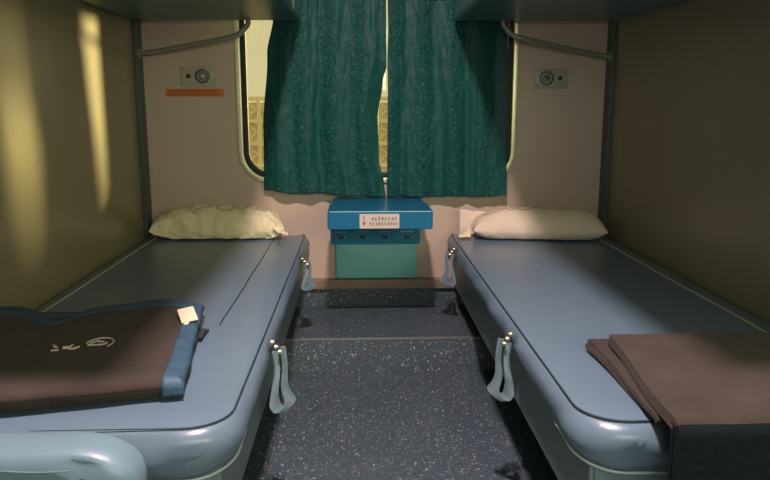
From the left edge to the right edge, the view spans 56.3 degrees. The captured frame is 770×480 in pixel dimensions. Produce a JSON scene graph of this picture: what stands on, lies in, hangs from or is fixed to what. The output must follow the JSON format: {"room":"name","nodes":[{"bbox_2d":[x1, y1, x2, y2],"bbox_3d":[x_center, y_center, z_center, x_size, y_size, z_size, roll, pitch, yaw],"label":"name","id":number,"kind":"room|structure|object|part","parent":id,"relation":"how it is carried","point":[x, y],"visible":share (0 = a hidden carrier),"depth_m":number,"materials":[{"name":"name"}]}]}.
{"room":"train carriage","nodes":[
{"label":"train carriage","id":0,"kind":"room"},
{"bbox_2d":[0,0,148,309],"bbox_3d":[-0.998,-0.543,1.973,0.040,2.340,2.090,0,11,-2],"label":"wall","id":1,"kind":"structure","parent":0,"point":[71,199],"depth_m":2.19,"materials":[{"name":"paint"}]},
{"bbox_2d":[130,19,152,236],"bbox_3d":[-1.005,-0.946,2.886,0.023,1.885,0.071,0,11,-2],"label":"trim","id":2,"kind":"structure","parent":1,"relation":"attached to","point":[135,24],"depth_m":2.96,"materials":[{"name":"grey"}]},
{"bbox_2d":[80,0,299,19],"bbox_3d":[-0.636,-0.767,1.917,0.673,0.145,1.855,0,11,-2],"label":"upper berth","id":3,"kind":"object","parent":1,"relation":"attached to","point":[130,9],"visible":1,"depth_m":2.52,"materials":[{"name":"teal metal"}]},
{"bbox_2d":[137,20,250,58],"bbox_3d":[-0.763,-0.796,2.863,0.474,0.146,0.042,2,11,8],"label":"support rail","id":4,"kind":"object","parent":3,"relation":"attached to","point":[246,25],"visible":1,"depth_m":2.86,"materials":[{"name":"grey metal"}]},
{"bbox_2d":[140,20,607,277],"bbox_3d":[-0.033,-0.740,3.021,1.966,2.340,0.050,0,11,-2],"label":"wall","id":5,"kind":"structure","parent":0,"point":[193,154],"depth_m":3.06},
{"bbox_2d":[165,89,223,96],"bbox_3d":[-0.790,-0.612,2.990,0.242,0.032,0.002,0,11,-2],"label":"warning sticker","id":6,"kind":"object","parent":5,"relation":"attached to","point":[168,92],"visible":1,"depth_m":2.99,"materials":[{"name":"brown plastic"}]},
{"bbox_2d":[180,66,215,86],"bbox_3d":[-0.772,-0.673,2.966,0.142,0.082,0.029,0,11,-2],"label":"light panel","id":7,"kind":"object","parent":5,"relation":"attached to","point":[191,76],"visible":1,"depth_m":2.97,"materials":[{"name":"beige"}]},
{"bbox_3d":[-0.752,-0.674,2.958,0.032,0.032,0.013,0,11,-2],"label":"knob","id":8,"kind":"part","parent":7,"relation":"part of","materials":[{"name":"grey"}]},
{"bbox_2d":[233,20,519,182],"bbox_3d":[-0.030,-0.683,3.015,1.177,0.888,0.040,0,11,-2],"label":"window","id":9,"kind":"structure","parent":5,"relation":"in","point":[246,161],"depth_m":3.02,"materials":[{"name":"beige metal"}]},
{"bbox_2d":[302,277,454,288],"bbox_3d":[-0.032,0.189,3.150,1.966,0.041,0.040,0,11,-2],"label":"baseboard","id":10,"kind":"structure","parent":5,"relation":"attached to","point":[417,282],"depth_m":3.13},
{"bbox_2d":[327,197,432,277],"bbox_3d":[-0.027,0.029,2.910,0.396,0.358,0.452,0,11,-2],"label":"folding table","id":11,"kind":"object","parent":5,"relation":"attached to","point":[373,237],"visible":0.99,"depth_m":3.08,"materials":[{"name":"teal plastic"}]},
{"bbox_3d":[-0.038,0.087,3.140,0.350,0.159,0.020,0,11,-2],"label":"panel","id":12,"kind":"part","parent":11,"relation":"part of","materials":[{"name":"teal plastic"}]},
{"bbox_3d":[-0.020,-0.070,2.664,0.147,0.054,0.004,0,11,-2],"label":"notice plate","id":13,"kind":"part","parent":11,"relation":"part of","materials":[{"name":"beige plastic"}]},
{"bbox_2d":[296,288,464,306],"bbox_3d":[-0.032,0.249,3.173,1.966,0.085,0.016,0,11,-2],"label":"trim","id":14,"kind":"structure","parent":5,"relation":"attached to","point":[411,296],"depth_m":3.17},
{"bbox_2d":[534,69,567,88],"bbox_3d":[0.699,-0.676,3.019,0.142,0.082,0.031,0,11,-2],"label":"panel","id":15,"kind":"object","parent":5,"relation":"attached to","point":[543,78],"visible":1,"depth_m":3.02,"materials":[{"name":"beige"}]},
{"bbox_3d":[0.679,-0.677,3.011,0.032,0.032,0.013,0,11,-2],"label":"knob","id":16,"kind":"part","parent":15,"relation":"part of","materials":[{"name":"grey"}]},
{"bbox_3d":[0.013,-1.005,2.917,1.066,0.020,0.061,0,11,-2],"label":"curtain rod","id":17,"kind":"object","parent":5,"relation":"attached to","visible":0},
{"bbox_2d":[263,0,385,197],"bbox_3d":[-0.252,-0.606,2.957,0.517,0.877,0.059,0,11,-2],"label":"curtain","id":18,"kind":"object","parent":17,"relation":"hanging from","point":[326,67],"visible":0.98,"depth_m":2.95,"materials":[{"name":"teal fabric"}]},
{"bbox_2d":[387,0,507,197],"bbox_3d":[0.261,-0.608,2.956,0.505,0.874,0.052,0,11,-2],"label":"curtain","id":19,"kind":"object","parent":17,"relation":"hanging from","point":[448,77],"visible":0.98,"depth_m":2.97,"materials":[{"name":"teal fabric"}]},
{"bbox_2d":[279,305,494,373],"bbox_3d":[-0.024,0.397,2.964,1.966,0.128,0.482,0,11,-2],"label":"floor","id":20,"kind":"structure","parent":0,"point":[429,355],"depth_m":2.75,"materials":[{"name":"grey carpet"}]},
{"bbox_2d":[242,371,557,479],"bbox_3d":[0.063,0.828,1.176,5.000,0.060,4.240,0,11,-2],"label":"floor","id":21,"kind":"structure","parent":0,"point":[445,425],"depth_m":2.22,"materials":[{"name":"grey carpet"}]},
{"bbox_2d":[0,431,147,479],"bbox_3d":[-0.657,0.550,1.147,0.562,0.496,0.106,0,11,-2],"label":"padded armrest","id":22,"kind":"object","parent":21,"relation":"on","point":[65,455],"visible":1,"depth_m":1.08,"materials":[{"name":"blue leather"}]},
{"bbox_2d":[0,234,315,479],"bbox_3d":[-0.601,0.374,2.183,0.731,0.459,1.941,0,11,-2],"label":"lower berth","id":23,"kind":"object","parent":21,"relation":"on","point":[248,290],"visible":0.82,"depth_m":1.74,"materials":[{"name":"leather"}]},
{"bbox_2d":[0,299,208,411],"bbox_3d":[-0.670,0.228,1.528,0.583,0.071,0.654,0,11,-2],"label":"folded blanket","id":24,"kind":"object","parent":23,"relation":"on","point":[141,350],"visible":1,"depth_m":1.47,"materials":[{"name":"fabric"}]},
{"bbox_2d":[149,204,288,238],"bbox_3d":[-0.680,-0.078,2.976,0.568,0.136,0.165,0,11,-2],"label":"pillow","id":25,"kind":"object","parent":23,"relation":"on","point":[201,221],"visible":1,"depth_m":2.94,"materials":[{"name":"beige fabric"}]},
{"bbox_2d":[285,336,482,340],"bbox_3d":[-0.016,0.376,2.740,1.966,0.008,0.012,0,11,-2],"label":"trim","id":26,"kind":"structure","parent":21,"relation":"on","point":[455,337],"depth_m":2.73,"materials":[{"name":"grey metal"}]},
{"bbox_2d":[440,234,769,479],"bbox_3d":[0.611,0.366,2.230,0.727,0.458,1.941,0,11,-2],"label":"lower berth","id":27,"kind":"object","parent":21,"relation":"on","point":[535,305],"visible":0.78,"depth_m":1.86,"materials":[{"name":"leather"}]},
{"bbox_2d":[457,207,607,239],"bbox_3d":[0.594,-0.075,2.988,0.597,0.126,0.231,0,11,-2],"label":"pillow","id":28,"kind":"object","parent":27,"relation":"on","point":[552,223],"visible":1,"depth_m":2.93,"materials":[{"name":"beige fabric"}]},
{"bbox_2d":[585,333,769,479],"bbox_3d":[0.722,0.359,1.414,0.532,0.246,0.502,0,11,-2],"label":"folded blanket","id":29,"kind":"object","parent":27,"relation":"on","point":[711,390],"visible":1,"depth_m":1.27,"materials":[{"name":"fabric"}]},
{"bbox_2d":[604,0,769,323],"bbox_3d":[1.007,-0.557,2.046,0.040,2.340,2.090,0,11,-2],"label":"wall","id":30,"kind":"structure","parent":0,"point":[689,184],"depth_m":2.25,"materials":[{"name":"paint"}]},
{"bbox_2d":[454,0,684,21],"bbox_3d":[0.647,-0.776,1.963,0.675,0.145,1.855,0,11,-2],"label":"upper berth","id":31,"kind":"object","parent":30,"relation":"attached to","point":[465,10],"visible":1,"depth_m":2.54,"materials":[{"name":"teal metal"}]},
{"bbox_2d":[500,21,611,61],"bbox_3d":[0.699,-0.803,2.917,0.486,0.153,0.042,-2,11,-12],"label":"support rail","id":32,"kind":"object","parent":31,"relation":"attached to","point":[504,26],"visible":1,"depth_m":2.91,"materials":[{"name":"grey metal"}]},
{"bbox_2d":[598,22,618,229],"bbox_3d":[0.943,-0.959,2.956,0.023,1.885,0.071,0,11,-2],"label":"trim","id":33,"kind":"structure","parent":30,"relation":"attached to","point":[612,39],"depth_m":3.03,"materials":[{"name":"grey"}]},
{"label":"outside","id":34,"kind":"structure","parent":0,"visible":0},
{"bbox_3d":[0.884,-1.560,16.733,21.000,0.100,26.620,0,11,-2],"label":"ground","id":35,"kind":"structure","parent":34,"visible":0},
{"bbox_2d":[248,97,387,171],"bbox_3d":[0.280,-0.347,5.791,9.016,1.580,0.057,0,11,-2],"label":"fence","id":36,"kind":"object","parent":35,"relation":"on","point":[256,109],"visible":0.02,"depth_m":5.65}
]}

